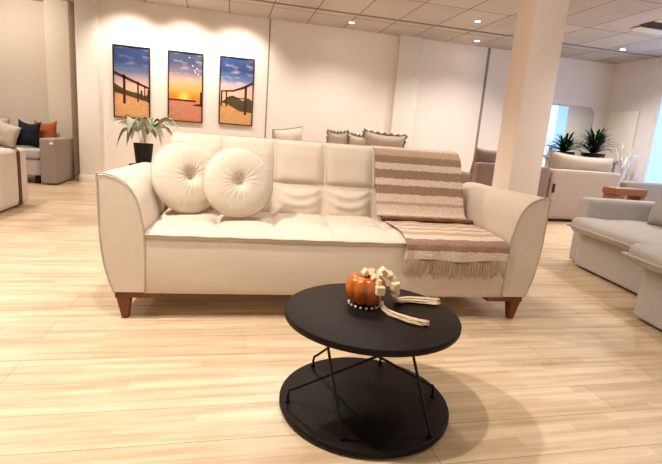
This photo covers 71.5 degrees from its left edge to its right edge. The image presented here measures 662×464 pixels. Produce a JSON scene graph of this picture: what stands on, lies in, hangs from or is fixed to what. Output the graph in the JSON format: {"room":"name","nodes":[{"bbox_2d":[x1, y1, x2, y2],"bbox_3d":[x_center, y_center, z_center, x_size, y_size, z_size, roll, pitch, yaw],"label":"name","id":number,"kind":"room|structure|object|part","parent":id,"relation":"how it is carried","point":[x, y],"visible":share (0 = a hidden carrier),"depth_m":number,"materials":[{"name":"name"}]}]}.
{"room":"store","nodes":[
{"label":"store","id":0,"kind":"room"},
{"bbox_2d":[0,0,79,173],"bbox_3d":[-5.908,-2.449,7.625,3.800,2.800,0.120,2,12,-13],"label":"wall","id":1,"kind":"structure","parent":0,"point":[23,68],"depth_m":7.66,"materials":[{"name":"paint"}]},
{"bbox_2d":[43,0,78,175],"bbox_3d":[-4.527,-2.367,7.746,0.350,2.800,0.280,2,12,-13],"label":"column","id":2,"kind":"structure","parent":1,"relation":"attached to","point":[58,14],"depth_m":7.57,"materials":[{"name":"paint"}]},
{"bbox_2d":[0,175,661,463],"bbox_3d":[0.741,0.376,3.400,15.000,0.001,14.000,2,12,-13],"label":"floor","id":3,"kind":"structure","parent":0,"point":[574,376],"depth_m":2.02,"materials":[{"name":"brown wood"}]},
{"bbox_2d":[0,146,27,210],"bbox_3d":[-4.335,-0.636,4.388,2.216,0.809,1.056,2,12,-13],"label":"sofa","id":4,"kind":"object","parent":3,"relation":"on","point":[13,167],"visible":1,"depth_m":4.77,"materials":[{"name":"beige fabric"}]},
{"bbox_2d":[0,132,74,183],"bbox_3d":[-5.151,-1.176,6.836,2.218,0.749,0.925,2,12,-13],"label":"sofa","id":5,"kind":"object","parent":3,"relation":"on","point":[52,162],"visible":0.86,"depth_m":6.69,"materials":[{"name":"grey fabric"}]},
{"bbox_2d":[0,117,9,123],"bbox_3d":[-4.961,-1.487,6.785,0.470,0.441,0.201,2,12,-12],"label":"cushion","id":6,"kind":"object","parent":5,"relation":"on","point":[4,119],"visible":0.28,"depth_m":6.79,"materials":[{"name":"beige fabric"}]},
{"bbox_2d":[0,121,20,146],"bbox_3d":[-4.694,-1.401,6.639,0.403,0.399,0.192,5,12,4],"label":"cushion","id":7,"kind":"object","parent":5,"relation":"on","point":[9,134],"visible":0.97,"depth_m":6.59,"materials":[{"name":"beige fabric"}]},
{"bbox_2d":[16,119,40,147],"bbox_3d":[-4.476,-1.457,6.811,0.324,0.411,0.181,1,12,-17],"label":"cushion","id":8,"kind":"object","parent":5,"relation":"on","point":[29,133],"visible":0.93,"depth_m":6.76,"materials":[{"name":"blue fabric"}]},
{"bbox_3d":[-4.326,-0.781,6.794,0.060,0.120,0.060,2,12,-13],"label":"leg","id":9,"kind":"part","parent":5,"relation":"part of","materials":[{"name":"brown wood"}]},
{"bbox_2d":[34,120,56,145],"bbox_3d":[-4.354,-1.507,7.038,0.327,0.410,0.169,0,12,-19],"label":"cushion","id":10,"kind":"object","parent":5,"relation":"on","point":[46,130],"visible":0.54,"depth_m":6.99,"materials":[{"name":"orange fabric"}]},
{"bbox_3d":[-4.173,-1.107,7.038,0.214,0.654,0.844,2,12,-13],"label":"armrest","id":11,"kind":"part","parent":5,"relation":"part of","materials":[{"name":"grey fabric"}]},
{"bbox_2d":[95,131,551,318],"bbox_3d":[-0.025,-0.071,2.903,2.435,0.958,0.920,2,12,-11],"label":"sofa","id":12,"kind":"object","parent":3,"relation":"on","point":[320,224],"visible":0.7,"depth_m":2.58,"materials":[{"name":"beige fabric"}]},
{"bbox_3d":[-1.074,0.380,2.395,0.069,0.125,0.069,2,12,-11],"label":"leg","id":13,"kind":"part","parent":12,"relation":"part of","materials":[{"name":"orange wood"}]},
{"bbox_3d":[-1.110,-0.079,2.703,0.216,0.601,0.900,2,12,-11],"label":"armrest","id":14,"kind":"part","parent":12,"relation":"part of","materials":[{"name":"beige fabric"}]},
{"bbox_2d":[150,141,211,213],"bbox_3d":[-0.846,-0.322,2.724,0.437,0.416,0.202,-5,15,-39],"label":"round cushion","id":15,"kind":"object","parent":12,"relation":"on","point":[177,168],"visible":0.83,"depth_m":2.64,"materials":[{"name":"beige fabric"}]},
{"bbox_2d":[202,147,272,217],"bbox_3d":[-0.534,-0.288,2.668,0.416,0.401,0.190,-1,13,-23],"label":"round cushion","id":16,"kind":"object","parent":12,"relation":"on","point":[236,182],"visible":1,"depth_m":2.61,"materials":[{"name":"beige fabric"}]},
{"bbox_2d":[145,208,406,246],"bbox_3d":[-0.011,-0.041,2.823,1.996,0.064,0.740,2,12,-11],"label":"seat cushion","id":17,"kind":"object","parent":12,"relation":"on","point":[270,226],"depth_m":2.55,"materials":[{"name":"beige fabric"}]},
{"bbox_3d":[-0.071,-0.194,3.170,1.980,0.823,0.338,2,12,-11],"label":"backrest","id":18,"kind":"part","parent":12,"relation":"part of","materials":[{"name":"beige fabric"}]},
{"bbox_3d":[-0.030,0.118,2.888,1.996,0.309,0.803,2,12,-11],"label":"seat","id":19,"kind":"part","parent":12,"relation":"part of","materials":[{"name":"beige fabric"}]},
{"bbox_2d":[370,145,509,280],"bbox_3d":[0.642,-0.168,2.988,0.650,0.706,0.971,2,12,-11],"label":"throw blanket","id":20,"kind":"object","parent":12,"relation":"on","point":[421,189],"visible":0.98,"depth_m":3.08,"materials":[{"name":"fabric"}]},
{"bbox_3d":[1.054,0.003,3.112,0.214,0.602,0.900,2,12,-11],"label":"armrest","id":21,"kind":"part","parent":12,"relation":"part of","materials":[{"name":"beige fabric"}]},
{"bbox_3d":[1.100,0.463,2.806,0.069,0.125,0.069,2,12,-11],"label":"leg","id":22,"kind":"part","parent":12,"relation":"part of","materials":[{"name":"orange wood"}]},
{"bbox_2d":[279,283,461,458],"bbox_3d":[0.137,0.477,1.743,0.646,0.382,0.646,2,12,-13],"label":"coffee table","id":23,"kind":"object","parent":3,"relation":"on","point":[369,408],"visible":0.94,"depth_m":1.64,"materials":[{"name":"black wood"}]},
{"bbox_3d":[0.051,0.442,1.864,0.299,0.332,0.010,13,14,35],"label":"rod","id":24,"kind":"part","parent":23,"relation":"part of","materials":[{"name":"black metal"}]},
{"bbox_3d":[0.047,0.495,1.602,0.426,0.333,0.009,8,12,18],"label":"rod","id":25,"kind":"part","parent":23,"relation":"part of","materials":[{"name":"black metal"}]},
{"bbox_3d":[0.012,0.515,1.501,0.100,0.330,0.010,12,14,31],"label":"rod","id":26,"kind":"part","parent":23,"relation":"part of","materials":[{"name":"black metal"}]},
{"bbox_2d":[279,357,448,458],"bbox_3d":[0.124,0.647,1.778,0.646,0.026,0.646,2,12,-13],"label":"shelf","id":27,"kind":"object","parent":23,"relation":"attached to","point":[381,408],"depth_m":1.69,"materials":[{"name":"black wood"}]},
{"bbox_2d":[345,272,385,309],"bbox_3d":[0.133,0.213,1.748,0.153,0.131,0.156,2,12,-13],"label":"pumpkin","id":28,"kind":"object","parent":23,"relation":"on","point":[359,288],"visible":0.78,"depth_m":1.70,"materials":[{"name":"orange ceramic"}]},
{"bbox_2d":[361,266,440,325],"bbox_3d":[0.269,0.210,1.756,0.285,0.154,0.322,9,13,21],"label":"bead garland","id":29,"kind":"object","parent":23,"relation":"on","point":[376,275],"visible":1,"depth_m":1.71,"materials":[{"name":"beige wood"}]},
{"bbox_3d":[0.215,0.494,1.668,0.438,0.333,0.132,2,12,-13],"label":"rod","id":30,"kind":"part","parent":23,"relation":"part of","materials":[{"name":"black metal"}]},
{"bbox_3d":[0.298,0.530,1.534,0.109,0.330,0.009,6,12,8],"label":"rod","id":31,"kind":"part","parent":23,"relation":"part of","materials":[{"name":"black metal"}]},
{"bbox_2d":[462,162,549,197],"bbox_3d":[2.514,-0.670,7.109,1.181,0.806,0.965,2,12,-13],"label":"sofa","id":32,"kind":"object","parent":3,"relation":"on","point":[483,173],"visible":0.16,"depth_m":6.55,"materials":[{"name":"beige fabric"}]},
{"bbox_3d":[2.002,-0.661,7.080,0.167,0.531,0.792,2,12,-13],"label":"armrest","id":33,"kind":"part","parent":32,"relation":"part of","materials":[{"name":"brown fabric"}]},
{"bbox_2d":[469,147,496,173],"bbox_3d":[2.235,-0.972,6.766,0.408,0.520,0.190,1,12,-17],"label":"cushion","id":34,"kind":"object","parent":32,"relation":"on","point":[481,155],"visible":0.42,"depth_m":6.66,"materials":[{"name":"grey fabric"}]},
{"bbox_2d":[543,155,619,172],"bbox_3d":[4.354,-0.863,8.344,1.500,0.960,0.400,2,12,-13],"label":"console table","id":35,"kind":"object","parent":3,"relation":"on","point":[544,156],"visible":0.2,"depth_m":8.20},
{"bbox_2d":[545,132,585,154],"bbox_3d":[4.151,-1.551,8.135,0.864,0.438,0.862,2,12,-13],"label":"spiky plant","id":36,"kind":"object","parent":35,"relation":"on","point":[566,143],"visible":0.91,"depth_m":8.05,"materials":[{"name":"green plant"}]},
{"bbox_2d":[557,151,574,154],"bbox_3d":[4.131,-1.386,8.176,0.370,0.095,0.370,2,12,-13],"label":"bowl","id":37,"kind":"object","parent":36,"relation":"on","point":[571,153],"depth_m":8.01,"materials":[{"name":"ceramic"}]},
{"bbox_2d":[574,123,622,157],"bbox_3d":[4.747,-1.629,8.282,0.872,0.621,1.004,9,12,20],"label":"spiky plant","id":38,"kind":"object","parent":35,"relation":"on","point":[595,143],"visible":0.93,"depth_m":8.17,"materials":[{"name":"green plant"}]},
{"bbox_2d":[581,152,604,157],"bbox_3d":[4.725,-1.373,8.313,0.403,0.104,0.403,2,12,-13],"label":"bowl","id":39,"kind":"object","parent":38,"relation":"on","point":[592,154],"depth_m":8.16,"materials":[{"name":"black ceramic"}]},
{"bbox_3d":[5.069,-0.789,8.354,0.040,0.920,0.040,2,12,-13],"label":"leg","id":40,"kind":"part","parent":35,"relation":"part of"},
{"bbox_2d":[546,169,620,220],"bbox_3d":[3.705,-0.624,7.384,1.218,0.786,0.980,2,12,-13],"label":"sofa","id":41,"kind":"object","parent":3,"relation":"on","point":[565,188],"visible":0.38,"depth_m":6.88,"materials":[{"name":"beige fabric"}]},
{"bbox_2d":[547,150,614,172],"bbox_3d":[3.871,-0.952,7.201,1.183,0.577,0.287,2,12,-13],"label":"cushion","id":42,"kind":"object","parent":41,"relation":"on","point":[557,160],"visible":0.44,"depth_m":7.04,"materials":[{"name":"beige fabric"}]},
{"bbox_2d":[566,190,661,329],"bbox_3d":[2.611,0.104,3.095,1.505,0.919,2.676,4,12,-4],"label":"sectional sofa","id":43,"kind":"object","parent":3,"relation":"on","point":[619,241],"visible":1,"depth_m":3.74,"materials":[{"name":"beige fabric"}]},
{"bbox_3d":[2.795,0.008,4.356,0.952,0.623,0.183,4,12,-4],"label":"armrest","id":44,"kind":"part","parent":43,"relation":"part of","materials":[{"name":"beige fabric"}]},
{"bbox_2d":[647,190,661,225],"bbox_3d":[2.913,-0.207,3.667,0.303,0.478,0.780,4,12,-4],"label":"cushion","id":45,"kind":"object","parent":43,"relation":"on","point":[655,216],"depth_m":3.91,"materials":[{"name":"beige fabric"}]},
{"bbox_2d":[602,111,639,179],"bbox_3d":[5.443,-1.365,8.896,0.142,1.880,0.640,2,12,-13],"label":"display board","id":46,"kind":"object","parent":3,"relation":"on","point":[622,126],"visible":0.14,"depth_m":8.76,"materials":[{"name":"white"}]},
{"bbox_2d":[611,144,637,184],"bbox_3d":[5.275,-0.956,8.387,0.483,1.263,0.416,9,13,21],"label":"plant","id":47,"kind":"object","parent":3,"relation":"on","point":[624,166],"visible":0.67,"depth_m":8.30,"materials":[{"name":"white plant"}]},
{"bbox_2d":[602,186,647,200],"bbox_3d":[3.598,-0.222,5.725,0.460,0.655,0.220,2,12,-13],"label":"wooden bench","id":48,"kind":"object","parent":3,"relation":"on","point":[609,192],"visible":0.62,"depth_m":5.59,"materials":[{"name":"brown wood"}]},
{"bbox_3d":[3.419,-0.185,5.693,0.060,0.570,0.200,2,12,-13],"label":"panel","id":49,"kind":"part","parent":48,"relation":"part of","materials":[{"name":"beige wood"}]},
{"bbox_3d":[3.769,-0.175,5.774,0.060,0.570,0.200,2,12,-13],"label":"panel","id":50,"kind":"part","parent":48,"relation":"part of","materials":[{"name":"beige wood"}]},
{"bbox_2d":[619,181,661,201],"bbox_3d":[5.045,-0.538,7.761,1.111,0.666,0.865,2,12,-13],"label":"sofa","id":51,"kind":"object","parent":3,"relation":"on","point":[654,189],"visible":0.09,"depth_m":7.28,"materials":[{"name":"grey fabric"}]},
{"bbox_3d":[-1.885,-0.385,4.631,0.270,0.590,0.270,2,12,-13],"label":"plant stand","id":52,"kind":"object","parent":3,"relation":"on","visible":0},
{"bbox_2d":[107,111,183,163],"bbox_3d":[-1.788,-0.935,4.528,0.665,0.542,0.634,2,12,-13],"label":"potted plant","id":53,"kind":"object","parent":52,"relation":"on","point":[143,152],"visible":0.93,"depth_m":4.46,"materials":[{"name":"green plant"}]},
{"bbox_3d":[-1.855,-0.773,4.551,0.188,0.205,0.188,2,12,-13],"label":"pot","id":54,"kind":"part","parent":53,"relation":"part of","materials":[{"name":"black plastic"}]},
{"bbox_3d":[-0.537,-0.880,6.741,1.061,0.906,0.965,2,12,-13],"label":"sofa","id":55,"kind":"object","parent":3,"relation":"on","visible":0},
{"bbox_2d":[272,126,302,140],"bbox_3d":[-0.613,-1.208,6.451,0.553,0.568,0.255,-3,14,-33],"label":"cushion","id":56,"kind":"object","parent":55,"relation":"on","point":[291,133],"visible":0.34,"depth_m":6.31,"materials":[{"name":"beige fabric"}]},
{"bbox_3d":[0.529,-0.849,6.988,1.111,0.906,0.965,2,12,-13],"label":"sofa","id":57,"kind":"object","parent":3,"relation":"on","visible":0},
{"bbox_2d":[326,129,348,143],"bbox_3d":[0.081,-1.190,6.620,0.359,0.571,0.182,2,12,-10],"label":"cushion","id":58,"kind":"object","parent":57,"relation":"on","point":[341,137],"visible":0.37,"depth_m":6.52,"materials":[{"name":"beige fabric"}]},
{"bbox_2d":[348,132,364,144],"bbox_3d":[0.382,-1.193,6.773,0.406,0.549,0.174,1,12,-17],"label":"cushion","id":59,"kind":"object","parent":57,"relation":"on","point":[355,139],"visible":0.2,"depth_m":6.67,"materials":[{"name":"beige fabric"}]},
{"bbox_2d":[362,129,407,147],"bbox_3d":[0.753,-1.197,6.810,0.707,0.607,0.310,3,12,-8],"label":"cushion","id":60,"kind":"object","parent":57,"relation":"on","point":[372,138],"visible":0.4,"depth_m":6.67,"materials":[{"name":"beige fabric"}]},
{"bbox_2d":[33,0,661,63],"bbox_3d":[0.952,-2.358,2.833,15.000,0.001,14.000,2,12,-13],"label":"ceiling","id":61,"kind":"structure","parent":0,"point":[605,24],"depth_m":6.83,"materials":[{"name":"tile"}]},
{"bbox_2d":[629,19,661,34],"bbox_3d":[4.794,-2.773,6.334,1.260,0.030,0.520,2,12,-13],"label":"ceiling vent","id":62,"kind":"object","parent":61,"relation":"in","point":[657,23],"visible":1,"depth_m":6.32,"materials":[{"name":"white metal"}]},
{"bbox_3d":[4.787,-2.801,6.499,1.200,0.018,0.190,2,12,-13],"label":"blade","id":63,"kind":"part","parent":62,"relation":"part of","materials":[{"name":"white metal"}]},
{"bbox_2d":[97,0,614,171],"bbox_3d":[0.936,-2.062,8.311,9.460,2.800,0.120,2,12,-13],"label":"wall","id":64,"kind":"structure","parent":0,"point":[321,78],"depth_m":7.87,"materials":[{"name":"paint"}]},
{"bbox_2d":[79,174,95,181],"bbox_3d":[-3.854,-0.857,7.357,0.320,0.110,0.017,2,12,-13],"label":"baseboard","id":65,"kind":"structure","parent":64,"relation":"attached to","point":[84,178],"depth_m":7.34,"materials":[{"name":"white wood"}]},
{"bbox_2d":[74,0,101,174],"bbox_3d":[-3.854,-2.276,7.556,0.302,2.800,0.970,2,12,-13],"label":"column","id":66,"kind":"structure","parent":64,"relation":"attached to","point":[85,11],"depth_m":7.08,"materials":[{"name":"white paint"}]},
{"bbox_2d":[112,44,149,118],"bbox_3d":[-3.138,-2.350,7.245,0.540,1.090,0.035,2,12,-13],"label":"framed picture","id":67,"kind":"object","parent":64,"relation":"attached to","point":[131,64],"visible":0.9,"depth_m":7.24},
{"bbox_3d":[-3.142,-2.267,7.256,0.508,0.485,0.001,2,12,-13],"label":"printed rail","id":68,"kind":"part","parent":67,"relation":"part of","materials":[{"name":"multicoloured paper"}]},
{"bbox_2d":[168,50,203,122],"bbox_3d":[-2.348,-2.332,7.427,0.540,1.080,0.035,2,12,-13],"label":"framed picture","id":69,"kind":"object","parent":64,"relation":"attached to","point":[185,69],"visible":0.91,"depth_m":7.42},
{"bbox_3d":[-2.360,-2.168,7.455,0.508,0.227,0.001,2,12,-13],"label":"printed rail","id":70,"kind":"part","parent":69,"relation":"part of","materials":[{"name":"orange paper"}]},
{"bbox_2d":[218,56,254,125],"bbox_3d":[-1.564,-2.319,7.607,0.550,1.070,0.035,2,12,-13],"label":"framed picture","id":71,"kind":"object","parent":64,"relation":"attached to","point":[236,85],"visible":1,"depth_m":7.60},
{"bbox_3d":[-1.564,-2.226,7.621,0.506,0.540,0.001,2,12,-13],"label":"printed rail","id":72,"kind":"part","parent":71,"relation":"part of","materials":[{"name":"multicoloured paper"}]},
{"bbox_2d":[265,19,270,137],"bbox_3d":[-1.091,-2.108,7.777,0.020,2.800,0.006,2,12,-13],"label":"trim","id":73,"kind":"structure","parent":64,"relation":"attached to","point":[270,19],"depth_m":7.67,"materials":[{"name":"white paint"}]},
{"bbox_2d":[389,35,422,147],"bbox_3d":[1.286,-2.029,8.282,0.410,2.800,0.100,2,12,-13],"label":"column","id":74,"kind":"structure","parent":64,"relation":"attached to","point":[409,47],"depth_m":8.12,"materials":[{"name":"white paint"}]},
{"bbox_2d":[474,48,490,153],"bbox_3d":[2.792,-1.995,8.677,0.045,2.800,0.008,2,12,-13],"label":"trim","id":75,"kind":"structure","parent":64,"relation":"attached to","point":[489,49],"depth_m":8.57,"materials":[{"name":"black metal"}]},
{"bbox_2d":[542,103,594,166],"bbox_3d":[4.591,-1.636,9.147,1.212,1.712,0.032,2,12,-13],"label":"wall mirror","id":76,"kind":"object","parent":64,"relation":"attached to","point":[564,119],"visible":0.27,"depth_m":9.06,"materials":[{"name":"clear glass"}]},
{"bbox_3d":[4.591,-1.636,9.147,1.212,1.712,0.032,2,12,-13],"label":"mirror frame","id":77,"kind":"part","parent":76,"relation":"part of","materials":[{"name":"white"}]},
{"bbox_2d":[492,0,569,195],"bbox_3d":[2.108,-1.279,4.973,0.370,2.800,0.320,2,12,-13],"label":"column","id":78,"kind":"structure","parent":0,"point":[540,24],"depth_m":4.82,"materials":[{"name":"paint"}]},
{"bbox_2d":[598,57,661,181],"bbox_3d":[6.265,-1.169,5.988,0.120,2.800,7.220,2,12,-13],"label":"wall","id":79,"kind":"structure","parent":0,"point":[635,85],"depth_m":8.46,"materials":[{"name":"paint"}]},
{"bbox_2d":[251,0,660,57],"bbox_3d":[-0.729,-3.256,6.562,13.360,0.012,0.035,2,12,-13],"label":"trim","id":80,"kind":"structure","parent":79,"relation":"attached to","point":[251,0],"depth_m":7.05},
{"bbox_2d":[641,85,661,182],"bbox_3d":[6.063,-1.491,6.898,0.080,2.330,2.780,2,12,-13],"label":"window","id":81,"kind":"structure","parent":79,"relation":"in","point":[652,172],"depth_m":8.16,"materials":[{"name":"blue"}]}
]}

